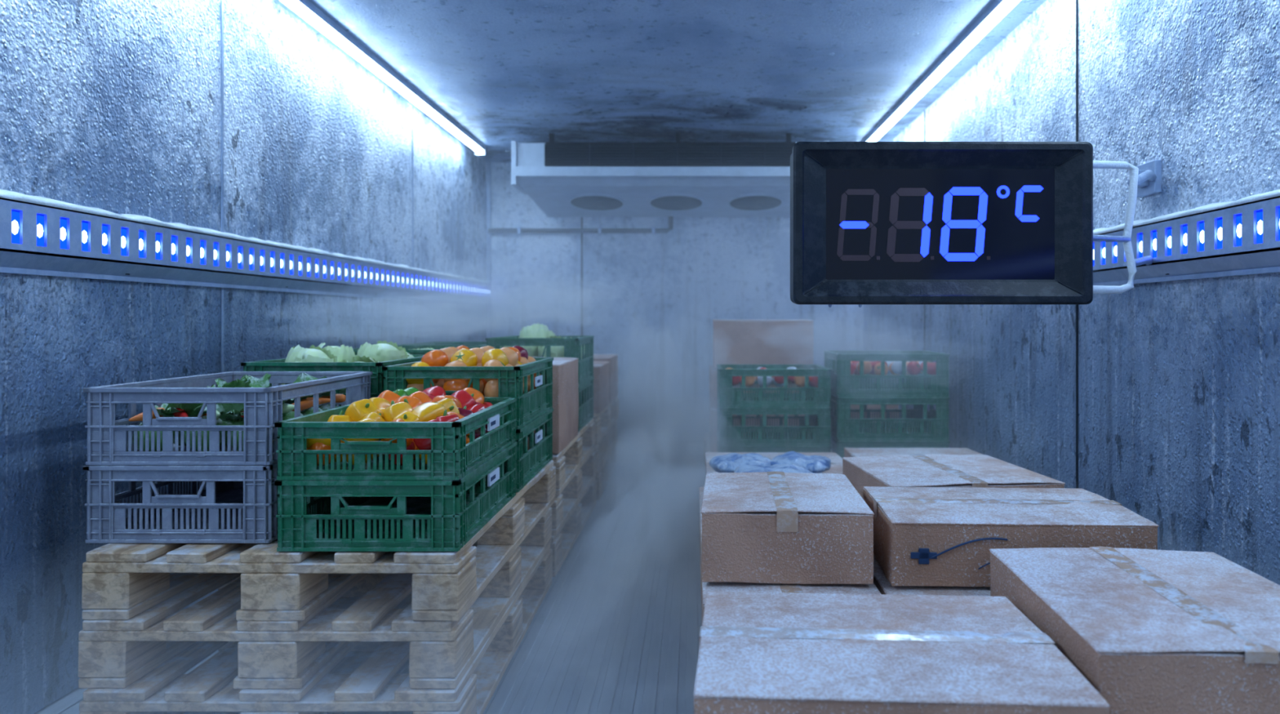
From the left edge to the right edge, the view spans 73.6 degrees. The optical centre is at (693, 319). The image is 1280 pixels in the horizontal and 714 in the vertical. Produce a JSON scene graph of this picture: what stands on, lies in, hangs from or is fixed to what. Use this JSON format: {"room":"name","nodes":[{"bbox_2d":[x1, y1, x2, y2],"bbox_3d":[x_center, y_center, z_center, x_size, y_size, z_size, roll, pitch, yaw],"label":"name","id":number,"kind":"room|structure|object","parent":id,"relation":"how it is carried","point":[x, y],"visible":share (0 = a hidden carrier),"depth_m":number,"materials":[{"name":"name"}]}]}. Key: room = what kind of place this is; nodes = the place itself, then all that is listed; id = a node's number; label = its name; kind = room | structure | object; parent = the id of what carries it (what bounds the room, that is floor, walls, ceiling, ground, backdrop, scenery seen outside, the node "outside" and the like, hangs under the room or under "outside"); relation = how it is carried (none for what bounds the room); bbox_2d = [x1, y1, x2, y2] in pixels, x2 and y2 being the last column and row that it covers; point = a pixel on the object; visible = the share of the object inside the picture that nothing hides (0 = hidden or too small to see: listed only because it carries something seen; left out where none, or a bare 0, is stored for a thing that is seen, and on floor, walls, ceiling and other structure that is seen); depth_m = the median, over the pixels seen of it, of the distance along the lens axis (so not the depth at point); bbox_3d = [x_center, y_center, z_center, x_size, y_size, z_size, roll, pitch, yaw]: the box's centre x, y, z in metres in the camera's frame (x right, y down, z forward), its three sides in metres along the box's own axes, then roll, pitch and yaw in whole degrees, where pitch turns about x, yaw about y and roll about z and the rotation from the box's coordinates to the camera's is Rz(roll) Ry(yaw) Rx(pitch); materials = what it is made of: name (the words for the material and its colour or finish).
{"room":"walk-in freezer","nodes":[
{"label":"walk-in freezer","id":0,"kind":"room"},
{"bbox_2d":[0,0,486,713],"bbox_3d":[-1.580,-0.128,2.880,0.060,2.105,7.160,0,0,0],"label":"wall","id":1,"kind":"structure","parent":0,"point":[113,106],"depth_m":2.49,"materials":[{"name":"metal"}]},
{"bbox_2d":[0,189,490,306],"bbox_3d":[-1.525,-0.202,2.800,0.050,0.194,7.000,0,0,0],"label":"wall rail","id":2,"kind":"object","parent":1,"relation":"attached to","point":[39,235],"visible":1,"depth_m":2.52,"materials":[{"name":"metal"}]},
{"bbox_2d":[220,0,491,373],"bbox_3d":[-1.535,-0.128,3.497,0.030,2.105,5.806,0,0,0],"label":"trim","id":3,"kind":"structure","parent":1,"relation":"attached to","point":[488,163],"depth_m":4.69,"materials":[{"name":"metal"}]},
{"bbox_2d":[33,443,705,713],"bbox_3d":[-0.125,0.955,2.880,2.970,0.060,7.160,0,0,0],"label":"floor","id":4,"kind":"structure","parent":0,"point":[616,629],"depth_m":2.72,"materials":[{"name":"metal"}]},
{"bbox_2d":[79,544,552,713],"bbox_3d":[-0.894,0.853,2.392,0.802,0.147,1.203,0,0,0],"label":"wooden pallet","id":5,"kind":"object","parent":4,"relation":"on","point":[362,677],"visible":0.31,"depth_m":1.85,"materials":[{"name":"brown wood"}]},
{"bbox_2d":[78,507,551,689],"bbox_3d":[-0.900,0.708,2.401,0.802,0.147,1.203,0,0,0],"label":"wooden pallet","id":6,"kind":"object","parent":5,"relation":"on","point":[113,654],"visible":0.49,"depth_m":1.81,"materials":[{"name":"brown wood"}]},
{"bbox_2d":[81,460,555,621],"bbox_3d":[-0.890,0.564,2.400,0.802,0.147,1.203,0,0,1],"label":"wooden pallet","id":7,"kind":"object","parent":6,"relation":"on","point":[121,581],"visible":0.41,"depth_m":1.80,"materials":[{"name":"brown wood"}]},
{"bbox_2d":[82,462,314,543],"bbox_3d":[-1.132,0.405,2.165,0.410,0.170,0.600,0,0,0],"label":"plastic crate","id":8,"kind":"object","parent":7,"relation":"on","point":[232,504],"visible":0.58,"depth_m":1.88,"materials":[{"name":"grey plastic"}]},
{"bbox_2d":[83,371,372,466],"bbox_3d":[-1.132,0.234,2.165,0.410,0.170,0.600,0,0,0],"label":"plastic crate","id":9,"kind":"object","parent":8,"relation":"on","point":[109,440],"visible":0.61,"depth_m":1.88,"materials":[{"name":"plastic"}]},
{"bbox_2d":[128,373,346,451],"bbox_3d":[-1.130,0.227,2.158,0.323,0.164,0.507,0,0,0],"label":"vegetables","id":10,"kind":"object","parent":9,"relation":"in","point":[227,414],"visible":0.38,"depth_m":2.03,"materials":[{"name":"green plant"}]},
{"bbox_2d":[274,441,517,551],"bbox_3d":[-0.690,0.415,2.095,0.390,0.150,0.590,0,0,0],"label":"plastic crate","id":11,"kind":"object","parent":7,"relation":"on","point":[342,515],"visible":0.84,"depth_m":1.81,"materials":[{"name":"green plastic"}]},
{"bbox_2d":[274,397,517,480],"bbox_3d":[-0.690,0.278,2.095,0.390,0.122,0.590,0,0,0],"label":"plastic crate","id":12,"kind":"object","parent":11,"relation":"on","point":[450,457],"visible":0.87,"depth_m":1.81,"materials":[{"name":"green plastic"}]},
{"bbox_2d":[306,386,493,466],"bbox_3d":[-0.689,0.251,2.099,0.342,0.150,0.545,0,0,0],"label":"bell peppers","id":13,"kind":"object","parent":12,"relation":"in","point":[432,404],"visible":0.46,"depth_m":1.96,"materials":[{"name":"food"}]},
{"bbox_2d":[475,408,553,492],"bbox_3d":[-0.690,0.401,2.715,0.390,0.178,0.590,0,0,0],"label":"plastic crate","id":14,"kind":"object","parent":7,"relation":"on","point":[529,463],"visible":0.31,"depth_m":2.69,"materials":[{"name":"green plastic"}]},
{"bbox_2d":[382,357,553,429],"bbox_3d":[-0.690,0.222,2.715,0.390,0.178,0.590,0,0,0],"label":"plastic crate","id":15,"kind":"object","parent":14,"relation":"on","point":[531,405],"visible":0.51,"depth_m":2.43,"materials":[{"name":"green plastic"}]},
{"bbox_2d":[406,345,540,397],"bbox_3d":[-0.684,0.166,2.716,0.330,0.163,0.552,0,0,2],"label":"bell peppers","id":16,"kind":"object","parent":15,"relation":"in","point":[462,355],"visible":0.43,"depth_m":2.54,"materials":[{"name":"food"}]},
{"bbox_3d":[-1.120,0.401,2.790,0.410,0.178,0.590,0,0,0],"label":"plastic crate","id":17,"kind":"object","parent":7,"relation":"on","visible":0},
{"bbox_2d":[240,354,424,412],"bbox_3d":[-1.120,0.218,2.790,0.410,0.186,0.590,0,0,0],"label":"plastic crate","id":18,"kind":"object","parent":17,"relation":"on","point":[276,365],"visible":0.07,"depth_m":2.50,"materials":[{"name":"plastic"}]},
{"bbox_2d":[281,340,413,393],"bbox_3d":[-1.114,0.159,2.793,0.355,0.181,0.516,0,0,0],"label":"cabbages","id":19,"kind":"object","parent":18,"relation":"in","point":[384,351],"visible":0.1,"depth_m":2.72,"materials":[{"name":"green plant"}]},
{"bbox_2d":[549,478,596,577],"bbox_3d":[-0.892,0.853,3.670,0.802,0.147,1.203,0,0,0],"label":"wooden pallet","id":20,"kind":"object","parent":4,"relation":"on","point":[562,544],"visible":0.13,"depth_m":3.59,"materials":[{"name":"brown wood"}]},
{"bbox_2d":[550,446,596,535],"bbox_3d":[-0.892,0.708,3.688,0.802,0.147,1.203,0,0,0],"label":"wooden pallet","id":21,"kind":"object","parent":20,"relation":"on","point":[566,502],"visible":0.12,"depth_m":3.61,"materials":[{"name":"brown wood"}]},
{"bbox_2d":[551,417,595,495],"bbox_3d":[-0.890,0.564,3.680,0.802,0.147,1.203,0,0,-1],"label":"wooden pallet","id":22,"kind":"object","parent":21,"relation":"on","point":[569,460],"visible":0.15,"depth_m":3.61,"materials":[{"name":"brown wood"}]},
{"bbox_2d":[484,356,578,453],"bbox_3d":[-0.675,0.323,3.360,0.374,0.334,0.526,0,0,0],"label":"cardboard box","id":23,"kind":"object","parent":22,"relation":"on","point":[565,370],"visible":0.22,"depth_m":3.25,"materials":[{"name":"brown cardboard"}]},
{"bbox_2d":[578,377,594,431],"bbox_3d":[-0.700,0.388,3.980,0.400,0.205,0.590,0,0,0],"label":"plastic crate","id":24,"kind":"object","parent":22,"relation":"on","point":[586,388],"visible":0.26,"depth_m":4.03,"materials":[{"name":"green plastic"}]},
{"bbox_2d":[485,335,594,384],"bbox_3d":[-0.700,0.181,3.980,0.400,0.205,0.590,0,0,0],"label":"plastic crate","id":25,"kind":"object","parent":24,"relation":"on","point":[572,346],"visible":0.42,"depth_m":3.69,"materials":[{"name":"green plastic"}]},
{"bbox_2d":[500,323,584,359],"bbox_3d":[-0.705,0.119,3.980,0.360,0.211,0.551,0,0,0],"label":"cabbages","id":26,"kind":"object","parent":25,"relation":"in","point":[535,331],"visible":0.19,"depth_m":3.89,"materials":[{"name":"green plant"}]},
{"bbox_3d":[-1.100,0.395,3.400,0.410,0.190,0.590,0,0,0],"label":"plastic crate","id":27,"kind":"object","parent":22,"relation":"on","visible":0},
{"bbox_2d":[352,345,486,354],"bbox_3d":[-1.100,0.204,3.400,0.410,0.190,0.590,0,0,0],"label":"plastic crate","id":28,"kind":"object","parent":27,"relation":"on","point":[410,349],"visible":0.02,"depth_m":3.68,"materials":[{"name":"green plastic"}]},
{"bbox_3d":[-1.120,0.395,4.020,0.400,0.190,0.590,0,0,0],"label":"plastic crate","id":29,"kind":"object","parent":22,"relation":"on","visible":0},
{"bbox_2d":[397,342,503,347],"bbox_3d":[-1.120,0.205,4.020,0.400,0.190,0.590,0,0,0],"label":"plastic crate","id":30,"kind":"object","parent":29,"relation":"on","point":[424,343],"visible":0.02,"depth_m":4.30,"materials":[{"name":"green plastic"}]},
{"bbox_2d":[595,440,617,500],"bbox_3d":[-0.888,0.853,4.958,0.802,0.147,1.203,0,0,-1],"label":"wooden pallet","id":31,"kind":"object","parent":4,"relation":"on","point":[605,470],"visible":0.09,"depth_m":4.89,"materials":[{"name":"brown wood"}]},
{"bbox_2d":[595,421,617,469],"bbox_3d":[-0.901,0.708,4.969,0.802,0.147,1.203,0,0,0],"label":"wooden pallet","id":32,"kind":"object","parent":31,"relation":"on","point":[607,442],"visible":0.09,"depth_m":4.90,"materials":[{"name":"brown wood"}]},
{"bbox_2d":[593,395,618,444],"bbox_3d":[-0.890,0.564,4.960,0.802,0.147,1.203,0,0,0],"label":"wooden pallet","id":33,"kind":"object","parent":32,"relation":"on","point":[604,420],"visible":0.18,"depth_m":4.89,"materials":[{"name":"brown wood"}]},
{"bbox_2d":[593,360,609,413],"bbox_3d":[-0.685,0.363,4.700,0.395,0.254,0.506,0,0,0],"label":"cardboard box","id":34,"kind":"object","parent":33,"relation":"on","point":[601,369],"visible":0.23,"depth_m":4.54,"materials":[{"name":"brown cardboard"}]},
{"bbox_2d":[593,354,617,403],"bbox_3d":[-0.685,0.353,5.250,0.394,0.275,0.506,0,0,0],"label":"cardboard box","id":35,"kind":"object","parent":33,"relation":"on","point":[612,358],"visible":0.24,"depth_m":5.17,"materials":[{"name":"brown cardboard"}]},
{"bbox_2d":[703,432,711,465],"bbox_3d":[0.470,0.853,5.300,0.802,0.147,1.203,0,0,0],"label":"wooden pallet","id":36,"kind":"object","parent":4,"relation":"on","point":[706,445],"visible":0.07,"depth_m":5.57,"materials":[{"name":"brown wood"}]},
{"bbox_2d":[709,401,804,452],"bbox_3d":[0.380,0.649,5.240,0.566,0.257,0.524,0,0,0],"label":"cardboard box","id":37,"kind":"object","parent":36,"relation":"on","point":[713,411],"visible":0.18,"depth_m":4.98,"materials":[{"name":"brown cardboard"}]},
{"bbox_2d":[709,365,798,408],"bbox_3d":[0.380,0.402,5.240,0.566,0.234,0.524,0,0,0],"label":"cardboard box","id":38,"kind":"object","parent":37,"relation":"on","point":[713,371],"visible":0.17,"depth_m":4.98,"materials":[{"name":"brown cardboard"}]},
{"bbox_2d":[712,319,813,368],"bbox_3d":[0.410,0.140,5.250,0.586,0.288,0.505,0,0,0],"label":"cardboard box","id":39,"kind":"object","parent":38,"relation":"on","point":[735,341],"visible":0.88,"depth_m":5.00,"materials":[{"name":"brown cardboard"}]},
{"bbox_2d":[850,404,898,422],"bbox_3d":[0.950,0.599,5.250,0.506,0.356,0.504,0,0,0],"label":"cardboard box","id":40,"kind":"object","parent":36,"relation":"on","point":[852,406],"visible":0.02,"depth_m":5.00,"materials":[{"name":"brown cardboard"}]},
{"bbox_3d":[0.470,0.853,1.550,0.802,0.147,1.203,0,0,0],"label":"wooden pallet","id":41,"kind":"object","parent":4,"relation":"on","visible":0},
{"bbox_2d":[700,535,881,626],"bbox_3d":[0.202,0.667,1.970,0.369,0.219,0.546,0,0,0],"label":"cardboard box","id":42,"kind":"object","parent":41,"relation":"on","point":[786,587],"visible":0.09,"depth_m":1.79,"materials":[{"name":"brown cardboard"}]},
{"bbox_2d":[700,471,874,584],"bbox_3d":[0.205,0.476,2.015,0.364,0.158,0.456,0,0,2],"label":"cardboard box","id":43,"kind":"object","parent":42,"relation":"on","point":[769,526],"visible":1,"depth_m":1.79,"materials":[{"name":"brown cardboard"}]},
{"bbox_2d":[693,591,1110,713],"bbox_3d":[0.282,0.635,1.338,0.546,0.284,0.437,0,0,3],"label":"cardboard box","id":44,"kind":"object","parent":41,"relation":"on","point":[760,653],"visible":1,"depth_m":1.25,"materials":[{"name":"brown cardboard"}]},
{"bbox_2d":[872,555,991,596],"bbox_3d":[0.685,0.667,1.960,0.574,0.220,0.486,0,0,0],"label":"cardboard box","id":45,"kind":"object","parent":41,"relation":"on","point":[880,580],"visible":0.04,"depth_m":1.78,"materials":[{"name":"brown cardboard"}]},
{"bbox_2d":[863,486,1159,587],"bbox_3d":[0.690,0.485,1.948,0.546,0.142,0.389,0,0,3],"label":"cardboard box","id":46,"kind":"object","parent":45,"relation":"on","point":[938,537],"visible":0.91,"depth_m":1.77,"materials":[{"name":"brown cardboard"}]},
{"bbox_3d":[0.850,0.692,1.395,0.506,0.170,0.594,0,0,2],"label":"cardboard box","id":47,"kind":"object","parent":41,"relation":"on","visible":0},
{"bbox_2d":[989,546,1279,713],"bbox_3d":[0.790,0.529,1.427,0.434,0.159,0.531,0,0,3],"label":"cardboard box","id":48,"kind":"object","parent":47,"relation":"on","point":[1153,632],"visible":0.95,"depth_m":1.29,"materials":[{"name":"brown cardboard"}]},
{"bbox_3d":[0.470,0.853,2.800,0.802,0.147,1.203,0,0,0],"label":"wooden pallet","id":49,"kind":"object","parent":4,"relation":"on","visible":0},
{"bbox_2d":[698,487,704,589],"bbox_3d":[0.240,0.674,2.610,0.444,0.207,0.686,0,0,0],"label":"cardboard box","id":50,"kind":"object","parent":49,"relation":"on","point":[700,489],"visible":0.12,"depth_m":2.70,"materials":[{"name":"brown cardboard"}]},
{"bbox_3d":[0.360,0.537,2.840,0.180,0.071,0.180,0,0,-6],"label":"bag","id":51,"kind":"object","parent":50,"relation":"on","visible":0},
{"bbox_2d":[769,451,831,473],"bbox_3d":[0.350,0.479,2.820,0.200,0.076,0.180,0,0,17],"label":"bag","id":52,"kind":"object","parent":51,"relation":"on","point":[814,464],"visible":0.66,"depth_m":2.77,"materials":[{"name":"plastic"}]},
{"bbox_3d":[0.360,0.535,2.640,0.200,0.066,0.180,0,0,-11],"label":"bag","id":53,"kind":"object","parent":50,"relation":"on","visible":0},
{"bbox_2d":[733,463,812,473],"bbox_3d":[0.250,0.485,2.660,0.240,0.063,0.180,0,0,-11],"label":"bag","id":54,"kind":"object","parent":53,"relation":"on","point":[788,468],"visible":0.41,"depth_m":2.66,"materials":[{"name":"plastic"}]},
{"bbox_3d":[0.160,0.537,2.820,0.200,0.068,0.180,0,0,6],"label":"bag","id":55,"kind":"object","parent":50,"relation":"on","visible":0},
{"bbox_2d":[709,453,771,472],"bbox_3d":[0.160,0.479,2.820,0.200,0.072,0.180,0,0,-17],"label":"bag","id":56,"kind":"object","parent":55,"relation":"on","point":[728,463],"visible":0.67,"depth_m":2.78,"materials":[{"name":"plastic"}]},
{"bbox_2d":[705,452,843,476],"bbox_3d":[0.335,0.676,3.425,0.576,0.202,0.654,0,0,0],"label":"cardboard box","id":57,"kind":"object","parent":49,"relation":"on","point":[836,467],"visible":0.17,"depth_m":3.62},
{"bbox_3d":[0.750,0.670,2.595,0.545,0.216,0.716,0,0,0],"label":"cardboard box","id":58,"kind":"object","parent":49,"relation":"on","visible":0},
{"bbox_2d":[842,454,1065,499],"bbox_3d":[0.740,0.497,2.520,0.484,0.126,0.486,0,0,-6],"label":"cardboard box","id":59,"kind":"object","parent":58,"relation":"on","point":[978,471],"visible":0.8,"depth_m":2.46,"materials":[{"name":"brown cardboard"}]},
{"bbox_3d":[0.470,0.853,4.050,0.802,0.147,1.203,0,0,0],"label":"wooden pallet","id":60,"kind":"object","parent":4,"relation":"on","visible":0},
{"bbox_2d":[716,434,831,452],"bbox_3d":[0.385,0.688,4.250,0.530,0.181,0.440,0,0,0],"label":"plastic crate","id":61,"kind":"object","parent":60,"relation":"on","point":[720,448],"visible":0.09,"depth_m":4.04,"materials":[{"name":"green plastic"}]},
{"bbox_2d":[716,399,831,445],"bbox_3d":[0.385,0.505,4.250,0.530,0.181,0.440,0,0,0],"label":"plastic crate","id":62,"kind":"object","parent":61,"relation":"on","point":[814,428],"visible":0.94,"depth_m":4.04,"materials":[{"name":"green plastic"}]},
{"bbox_2d":[716,364,831,407],"bbox_3d":[0.385,0.324,4.250,0.530,0.181,0.440,0,0,0],"label":"plastic crate","id":63,"kind":"object","parent":62,"relation":"on","point":[728,396],"visible":0.91,"depth_m":4.04,"materials":[{"name":"green plastic"}]},
{"bbox_2d":[726,366,817,387],"bbox_3d":[0.388,0.284,4.248,0.494,0.088,0.391,0,0,0],"label":"tomatoes","id":64,"kind":"object","parent":63,"relation":"in","point":[778,381],"visible":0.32,"depth_m":4.08,"materials":[{"name":"red food"}]},
{"bbox_2d":[831,435,950,458],"bbox_3d":[0.945,0.675,4.250,0.530,0.205,0.440,0,0,0],"label":"plastic crate","id":65,"kind":"object","parent":60,"relation":"on","point":[837,446],"visible":0.11,"depth_m":4.04,"materials":[{"name":"green plastic"}]},
{"bbox_2d":[831,393,950,440],"bbox_3d":[0.945,0.469,4.250,0.530,0.205,0.440,0,0,0],"label":"plastic crate","id":66,"kind":"object","parent":65,"relation":"on","point":[917,424],"visible":0.83,"depth_m":4.04,"materials":[{"name":"green plastic"}]},
{"bbox_2d":[823,351,950,397],"bbox_3d":[0.945,0.264,4.250,0.530,0.205,0.440,0,0,0],"label":"plastic crate","id":67,"kind":"object","parent":66,"relation":"on","point":[843,384],"visible":0.86,"depth_m":4.04,"materials":[{"name":"green plastic"}]},
{"bbox_2d":[850,361,936,375],"bbox_3d":[0.947,0.235,4.252,0.484,0.091,0.385,0,0,0],"label":"tomatoes","id":68,"kind":"object","parent":67,"relation":"in","point":[872,368],"visible":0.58,"depth_m":4.08,"materials":[{"name":"red food"}]},
{"bbox_2d":[843,448,982,457],"bbox_3d":[0.930,0.666,3.425,0.546,0.222,0.654,0,0,0],"label":"cardboard box","id":69,"kind":"object","parent":60,"relation":"on","point":[847,452],"visible":0.22,"depth_m":3.63,"materials":[{"name":"brown cardboard"}]},
{"bbox_2d":[274,0,1045,162],"bbox_3d":[-0.125,-1.210,2.880,2.970,0.060,7.160,0,0,0],"label":"ceiling","id":70,"kind":"structure","parent":0,"point":[504,71],"depth_m":3.86,"materials":[{"name":"metal"}]},
{"bbox_2d":[280,0,484,155],"bbox_3d":[-1.450,-1.149,2.590,0.068,0.062,6.400,0,0,0],"label":"strip light","id":71,"kind":"object","parent":70,"relation":"attached to","point":[305,9],"depth_m":3.82,"materials":[{"name":"white plastic"}]},
{"bbox_2d":[511,133,829,217],"bbox_3d":[-0.145,-0.975,5.798,1.950,0.410,1.165,0,0,0],"label":"evaporator unit","id":72,"kind":"object","parent":70,"relation":"hanging from","point":[677,179],"depth_m":5.28,"materials":[{"name":"white metal"}]},
{"bbox_2d":[862,0,1020,141],"bbox_3d":[1.140,-1.149,2.590,0.068,0.062,6.400,0,0,0],"label":"strip light","id":73,"kind":"object","parent":70,"relation":"attached to","point":[998,9],"depth_m":3.76,"materials":[{"name":"white plastic"}]},
{"bbox_2d":[491,162,862,443],"bbox_3d":[-0.125,-0.128,6.430,2.850,2.105,0.060,0,0,0],"label":"wall","id":74,"kind":"structure","parent":0,"point":[651,301],"depth_m":6.40,"materials":[{"name":"grey metal"}]},
{"bbox_2d":[488,216,673,235],"bbox_3d":[-0.841,-0.720,6.370,1.378,0.161,0.060,0,0,0],"label":"pipe","id":75,"kind":"object","parent":74,"relation":"attached to","point":[519,230],"visible":0.9,"depth_m":6.34,"materials":[{"name":"metal"}]},
{"bbox_2d":[581,217,582,335],"bbox_3d":[-0.840,-0.128,6.398,0.014,2.105,0.004,0,0,0],"label":"trim","id":76,"kind":"structure","parent":74,"relation":"attached to","point":[581,217],"depth_m":6.40,"materials":[{"name":"grey metal"}]},
{"bbox_2d":[867,0,1279,585],"bbox_3d":[1.330,-0.128,2.880,0.060,2.105,7.160,0,0,0],"label":"wall","id":77,"kind":"structure","parent":0,"point":[1179,381],"depth_m":2.44,"materials":[{"name":"metal"}]},
{"bbox_2d":[862,0,1078,488],"bbox_3d":[1.285,-0.128,3.647,0.030,2.105,5.506,0,0,0],"label":"trim","id":78,"kind":"structure","parent":77,"relation":"attached to","point":[864,306],"depth_m":2.89,"materials":[{"name":"metal"}]},
{"bbox_2d":[790,141,1161,307],"bbox_3d":[0.814,-0.236,2.066,1.214,0.417,0.361,0,0,-24],"label":"display","id":79,"kind":"object","parent":77,"relation":"attached to","point":[981,223],"visible":1,"depth_m":1.93,"materials":[{"name":"black plastic"}]},
{"bbox_2d":[866,189,1279,306],"bbox_3d":[1.275,-0.202,2.800,0.050,0.193,7.000,0,0,0],"label":"wall rail","id":80,"kind":"object","parent":77,"relation":"attached to","point":[1240,237],"visible":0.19,"depth_m":2.13,"materials":[{"name":"metal"}]}
]}

